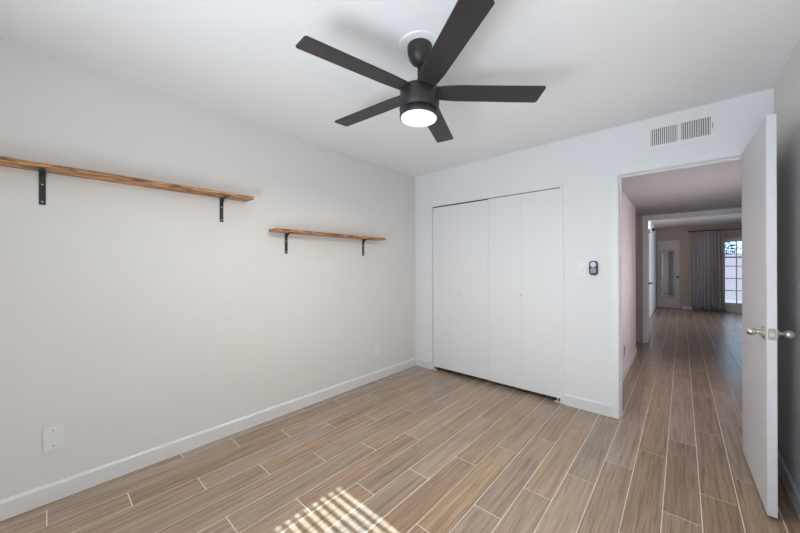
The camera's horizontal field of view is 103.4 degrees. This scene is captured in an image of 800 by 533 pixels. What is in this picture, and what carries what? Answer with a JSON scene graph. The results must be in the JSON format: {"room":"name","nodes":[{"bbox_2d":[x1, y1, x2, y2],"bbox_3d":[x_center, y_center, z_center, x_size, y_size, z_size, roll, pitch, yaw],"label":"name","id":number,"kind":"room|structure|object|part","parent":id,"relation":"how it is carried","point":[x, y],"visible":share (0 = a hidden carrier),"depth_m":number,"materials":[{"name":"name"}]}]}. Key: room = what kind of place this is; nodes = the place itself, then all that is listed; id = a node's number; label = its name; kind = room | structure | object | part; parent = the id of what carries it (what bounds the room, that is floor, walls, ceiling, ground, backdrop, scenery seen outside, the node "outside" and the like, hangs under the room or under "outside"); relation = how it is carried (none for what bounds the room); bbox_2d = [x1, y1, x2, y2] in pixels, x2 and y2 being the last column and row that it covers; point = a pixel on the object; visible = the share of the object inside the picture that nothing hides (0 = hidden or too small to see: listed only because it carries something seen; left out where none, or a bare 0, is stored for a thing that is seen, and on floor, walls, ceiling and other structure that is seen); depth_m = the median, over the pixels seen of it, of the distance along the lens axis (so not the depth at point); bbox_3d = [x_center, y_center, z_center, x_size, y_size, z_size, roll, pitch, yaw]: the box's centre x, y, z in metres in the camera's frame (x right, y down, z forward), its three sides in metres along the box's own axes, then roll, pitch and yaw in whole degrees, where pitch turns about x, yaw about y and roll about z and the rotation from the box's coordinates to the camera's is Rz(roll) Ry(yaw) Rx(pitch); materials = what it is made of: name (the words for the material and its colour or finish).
{"room":"empty bedroom","nodes":[
{"label":"empty bedroom","id":0,"kind":"room"},
{"bbox_2d":[0,38,415,499],"bbox_3d":[-1.243,0.060,2.585,0.150,2.640,4.402,0,0,42],"label":"wall","id":1,"kind":"structure","parent":0,"point":[134,319],"depth_m":2.10,"materials":[{"name":"paint"}]},
{"bbox_2d":[42,423,63,452],"bbox_3d":[-1.898,0.938,1.730,0.007,0.130,0.080,0,0,42],"label":"blank plate","id":2,"kind":"object","parent":1,"relation":"attached to","point":[53,436],"visible":1,"depth_m":1.73,"materials":[{"name":"white plastic"}]},
{"bbox_2d":[0,156,253,221],"bbox_3d":[-1.596,-0.433,1.974,0.140,0.199,1.292,0,0,42],"label":"wall shelf","id":3,"kind":"object","parent":1,"relation":"attached to","point":[42,168],"visible":1,"depth_m":1.81,"materials":[{"name":"brown wood"}]},
{"bbox_2d":[0,357,415,520],"bbox_3d":[-1.152,1.229,2.561,0.013,0.100,4.082,0,0,42],"label":"baseboard","id":4,"kind":"structure","parent":1,"relation":"attached to","point":[20,503],"depth_m":2.10,"materials":[{"name":"paint"}]},
{"bbox_2d":[269,228,385,255],"bbox_3d":[-0.626,-0.212,3.060,0.140,0.199,1.257,0,0,42],"label":"wall shelf","id":5,"kind":"object","parent":1,"relation":"attached to","point":[287,232],"visible":1,"depth_m":2.86,"materials":[{"name":"brown wood"}]},
{"bbox_2d":[374,345,378,355],"bbox_3d":[-0.264,0.947,3.559,0.009,0.118,0.072,0,0,42],"label":"power outlet","id":6,"kind":"object","parent":1,"relation":"attached to","point":[376,347],"visible":1,"depth_m":3.55,"materials":[{"name":"white plastic"}]},
{"bbox_2d":[0,307,799,532],"bbox_3d":[4.053,1.314,4.160,6.000,0.101,13.800,0,0,42],"label":"floor","id":7,"kind":"structure","parent":0,"point":[415,449],"depth_m":2.00,"materials":[{"name":"brown tile"}]},
{"bbox_2d":[0,0,799,175],"bbox_3d":[-0.073,-1.224,1.538,3.296,0.120,4.402,0,0,42],"label":"ceiling","id":8,"kind":"structure","parent":0,"point":[601,64],"depth_m":1.75,"materials":[{"name":"paint"}]},
{"bbox_2d":[296,0,545,142],"bbox_3d":[0.071,-0.966,1.693,1.188,0.398,1.226,0,0,42],"label":"ceiling fan","id":9,"kind":"object","parent":8,"relation":"hanging from","point":[432,55],"visible":1,"depth_m":1.58,"materials":[{"name":"paint"}]},
{"bbox_3d":[-0.193,-0.931,1.469,0.549,0.046,0.117,0,0,-33],"label":"blade","id":10,"kind":"part","parent":9,"relation":"part of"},
{"bbox_3d":[-0.177,-0.924,1.891,0.549,0.032,0.118,0,0,39],"label":"blade","id":11,"kind":"part","parent":9,"relation":"part of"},
{"bbox_3d":[0.104,-1.163,1.669,0.224,0.004,0.224,0,0,42],"label":"ceiling plate","id":12,"kind":"part","parent":9,"relation":"part of","materials":[{"name":"paint"}]},
{"bbox_3d":[0.231,-0.907,2.005,0.118,0.035,0.549,0,0,20],"label":"blade","id":13,"kind":"part","parent":9,"relation":"part of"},
{"bbox_3d":[0.202,-0.919,1.322,0.117,0.031,0.549,0,0,-16],"label":"blade","id":14,"kind":"part","parent":9,"relation":"part of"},
{"bbox_3d":[0.464,-0.903,1.652,0.549,0.046,0.117,0,0,2],"label":"blade","id":15,"kind":"part","parent":9,"relation":"part of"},
{"bbox_2d":[415,88,773,404],"bbox_3d":[1.367,0.052,3.125,3.026,2.640,0.120,0,0,42],"label":"wall","id":16,"kind":"structure","parent":0,"point":[583,164],"depth_m":2.81,"materials":[{"name":"paint"}]},
{"bbox_2d":[416,358,430,368],"bbox_3d":[0.292,1.225,3.998,0.227,0.100,0.013,0,0,42],"label":"baseboard","id":17,"kind":"structure","parent":16,"relation":"attached to","point":[423,363],"depth_m":3.99,"materials":[{"name":"paint"}]},
{"bbox_2d":[433,199,488,379],"bbox_3d":[0.683,0.269,3.665,0.738,2.010,0.055,0,0,42],"label":"door","id":18,"kind":"structure","parent":16,"relation":"in","point":[460,230],"depth_m":3.64,"materials":[{"name":"paint"}]},
{"bbox_3d":[0.556,0.254,3.797,0.368,1.952,0.028,0,0,42],"label":"panel","id":19,"kind":"part","parent":18,"relation":"part of","materials":[{"name":"paint"}]},
{"bbox_3d":[0.830,0.254,3.552,0.368,1.952,0.028,0,0,42],"label":"panel","id":20,"kind":"part","parent":18,"relation":"part of","materials":[{"name":"paint"}]},
{"bbox_2d":[430,183,563,403],"bbox_3d":[0.945,0.253,3.418,1.520,2.040,0.007,0,0,42],"label":"trim","id":21,"kind":"structure","parent":16,"relation":"attached to","point":[561,185],"depth_m":2.93,"materials":[{"name":"paint"}]},
{"bbox_2d":[488,187,560,402],"bbox_3d":[1.228,0.267,3.179,0.718,2.010,0.055,0,0,42],"label":"door","id":22,"kind":"structure","parent":16,"relation":"in","point":[524,228],"depth_m":3.15,"materials":[{"name":"paint"}]},
{"bbox_3d":[1.102,0.251,3.309,0.358,1.963,0.028,0,0,42],"label":"panel","id":23,"kind":"part","parent":22,"relation":"part of","materials":[{"name":"paint"}]},
{"bbox_3d":[1.370,0.250,3.070,0.358,1.963,0.028,0,0,42],"label":"panel","id":24,"kind":"part","parent":22,"relation":"part of","materials":[{"name":"paint"}]},
{"bbox_2d":[577,262,585,275],"bbox_3d":[1.617,0.021,2.814,0.072,0.118,0.012,0,0,42],"label":"light switch","id":25,"kind":"object","parent":16,"relation":"attached to","point":[581,266],"visible":1,"depth_m":2.81,"materials":[{"name":"white plastic"}]},
{"bbox_2d":[564,394,610,416],"bbox_3d":[1.648,1.221,2.789,0.358,0.100,0.013,0,0,42],"label":"baseboard","id":26,"kind":"structure","parent":16,"relation":"attached to","point":[597,407],"depth_m":2.78,"materials":[{"name":"paint"}]},
{"bbox_2d":[589,261,597,274],"bbox_3d":[1.683,0.014,2.748,0.065,0.124,0.024,0,0,42],"label":"remote","id":27,"kind":"object","parent":16,"relation":"attached to","point":[593,265],"visible":1,"depth_m":2.74,"materials":[{"name":"plastic"}]},
{"bbox_2d":[610,146,746,418],"bbox_3d":[2.147,0.224,2.430,0.867,2.091,0.148,0,0,42],"label":"door frame","id":28,"kind":"structure","parent":16,"relation":"attached to","point":[733,154],"depth_m":2.63,"materials":[{"name":"paint"}]},
{"bbox_2d":[742,113,794,518],"bbox_3d":[2.108,0.246,1.866,0.171,2.022,0.758,0,0,41],"label":"door","id":29,"kind":"structure","parent":28,"relation":"attached to","point":[760,332],"depth_m":1.68,"materials":[{"name":"paint"}]},
{"bbox_3d":[1.867,0.342,1.665,0.068,0.066,0.066,0,0,41],"label":"knob","id":30,"kind":"part","parent":29,"relation":"part of","materials":[{"name":"silver metal"}]},
{"bbox_3d":[1.867,0.342,1.585,0.026,0.058,0.003,0,0,41],"label":"latch plate","id":31,"kind":"part","parent":29,"relation":"part of","materials":[{"name":"silver metal"}]},
{"bbox_3d":[1.945,0.342,1.597,0.068,0.066,0.066,0,0,41],"label":"knob","id":32,"kind":"part","parent":29,"relation":"part of","materials":[{"name":"silver metal"}]},
{"bbox_2d":[645,111,716,151],"bbox_3d":[2.103,-1.009,2.379,0.402,0.197,0.010,0,0,42],"label":"air vent","id":33,"kind":"object","parent":16,"relation":"in","point":[702,127],"visible":1,"depth_m":2.37,"materials":[{"name":"metal"}]},
{"bbox_2d":[622,191,635,371],"bbox_3d":[2.214,0.099,4.057,1.100,2.540,2.398,0,0,42],"label":"wall","id":34,"kind":"structure","parent":0,"point":[628,209],"depth_m":3.96,"materials":[{"name":"paint"}]},
{"bbox_2d":[622,348,636,382],"bbox_3d":[2.633,1.223,3.686,0.013,0.090,2.398,0,0,42],"label":"baseboard","id":35,"kind":"structure","parent":34,"relation":"attached to","point":[628,365],"depth_m":3.88,"materials":[{"name":"paint"}]},
{"bbox_2d":[648,221,655,317],"bbox_3d":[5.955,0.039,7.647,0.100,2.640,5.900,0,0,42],"label":"door","id":36,"kind":"structure","parent":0,"point":[652,235],"depth_m":8.61,"materials":[{"name":"paint"}]},
{"bbox_2d":[622,160,741,215],"bbox_3d":[2.973,-0.903,3.980,2.540,0.100,3.298,0,0,42],"label":"ceiling","id":37,"kind":"structure","parent":0,"point":[719,185],"depth_m":3.46,"materials":[{"name":"paint"}]},
{"bbox_2d":[636,206,741,342],"bbox_3d":[4.995,0.091,4.469,4.700,2.540,0.120,0,0,42],"label":"wall","id":38,"kind":"structure","parent":0,"point":[639,293],"depth_m":5.28,"materials":[{"name":"white paint"}]},
{"bbox_2d":[642,208,741,342],"bbox_3d":[4.533,0.213,4.871,1.253,2.099,0.136,0,0,42],"label":"door frame","id":39,"kind":"structure","parent":38,"relation":"attached to","point":[645,245],"depth_m":5.21,"materials":[{"name":"paint"}]},
{"bbox_2d":[651,214,741,227],"bbox_3d":[7.291,-1.236,6.371,3.800,0.100,6.020,0,0,42],"label":"ceiling","id":40,"kind":"structure","parent":0,"point":[732,218],"depth_m":8.31,"materials":[{"name":"paint"}]},
{"bbox_2d":[656,222,741,308],"bbox_3d":[9.259,0.029,8.571,3.600,2.640,0.120,0,0,42],"label":"wall","id":41,"kind":"structure","parent":0,"point":[682,232],"depth_m":9.24,"materials":[{"name":"paint"}]},
{"bbox_2d":[656,238,681,308],"bbox_3d":[8.059,0.211,9.486,0.616,2.084,0.114,0,0,42],"label":"door","id":42,"kind":"structure","parent":41,"relation":"in","point":[661,244],"depth_m":9.45,"materials":[{"name":"white wood"}]},
{"bbox_2d":[661,250,674,296],"bbox_3d":[8.045,0.220,9.484,0.310,1.395,0.017,0,0,36],"label":"mirror","id":43,"kind":"object","parent":42,"relation":"attached to","point":[667,257],"visible":1,"depth_m":9.48,"materials":[{"name":"mirror"}]},
{"bbox_2d":[682,306,711,310],"bbox_3d":[8.607,1.211,9.067,0.820,0.080,0.013,0,0,42],"label":"baseboard","id":44,"kind":"structure","parent":41,"relation":"attached to","point":[683,307],"depth_m":9.24,"materials":[{"name":"paint"}]},
{"bbox_2d":[688,228,741,231],"bbox_3d":[9.362,-1.014,8.322,2.638,0.048,0.107,0,0,42],"label":"curtain rod","id":45,"kind":"object","parent":41,"relation":"attached to","point":[738,228],"visible":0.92,"depth_m":8.80,"materials":[{"name":"brown metal"}]},
{"bbox_2d":[692,230,724,311],"bbox_3d":[8.673,0.118,8.898,0.680,2.235,0.104,0,0,42],"label":"curtain","id":46,"kind":"object","parent":45,"relation":"hanging from","point":[708,271],"visible":1,"depth_m":8.88,"materials":[{"name":"fabric"}]},
{"bbox_2d":[722,238,741,312],"bbox_3d":[9.562,0.233,8.294,1.620,2.030,0.110,0,0,42],"label":"door","id":47,"kind":"structure","parent":41,"relation":"in","point":[729,307],"depth_m":8.63,"materials":[{"name":"paint"}]},
{"bbox_2d":[774,38,799,491],"bbox_3d":[1.115,0.052,0.480,0.120,2.640,4.402,0,0,42],"label":"wall","id":48,"kind":"structure","parent":0,"point":[787,87],"depth_m":1.79,"materials":[{"name":"paint"}]},
{"bbox_2d":[778,451,799,517],"bbox_3d":[1.096,1.222,0.554,0.013,0.100,4.082,0,0,42],"label":"baseboard","id":49,"kind":"structure","parent":48,"relation":"attached to","point":[793,492],"depth_m":1.74,"materials":[{"name":"paint"}]},
{"label":"outside","id":50,"kind":"structure","parent":0,"visible":0},
{"bbox_2d":[725,299,741,302],"bbox_3d":[19.762,1.314,17.630,22.000,0.110,27.380,0,0,42],"label":"ground","id":51,"kind":"structure","parent":50,"point":[726,300],"depth_m":11.56,"materials":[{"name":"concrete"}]},
{"bbox_2d":[725,254,741,299],"bbox_3d":[14.026,0.405,11.207,22.000,1.740,0.300,0,0,42],"label":"wall","id":52,"kind":"structure","parent":51,"relation":"on","point":[730,260],"depth_m":12.15,"materials":[{"name":"paint"}]},
{"bbox_2d":[725,242,741,254],"bbox_3d":[13.303,-0.119,13.536,1.945,2.805,1.773,0,0,42],"label":"shrub","id":53,"kind":"object","parent":51,"relation":"on","point":[732,245],"visible":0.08,"depth_m":12.99,"materials":[{"name":"green plant"}]}
]}

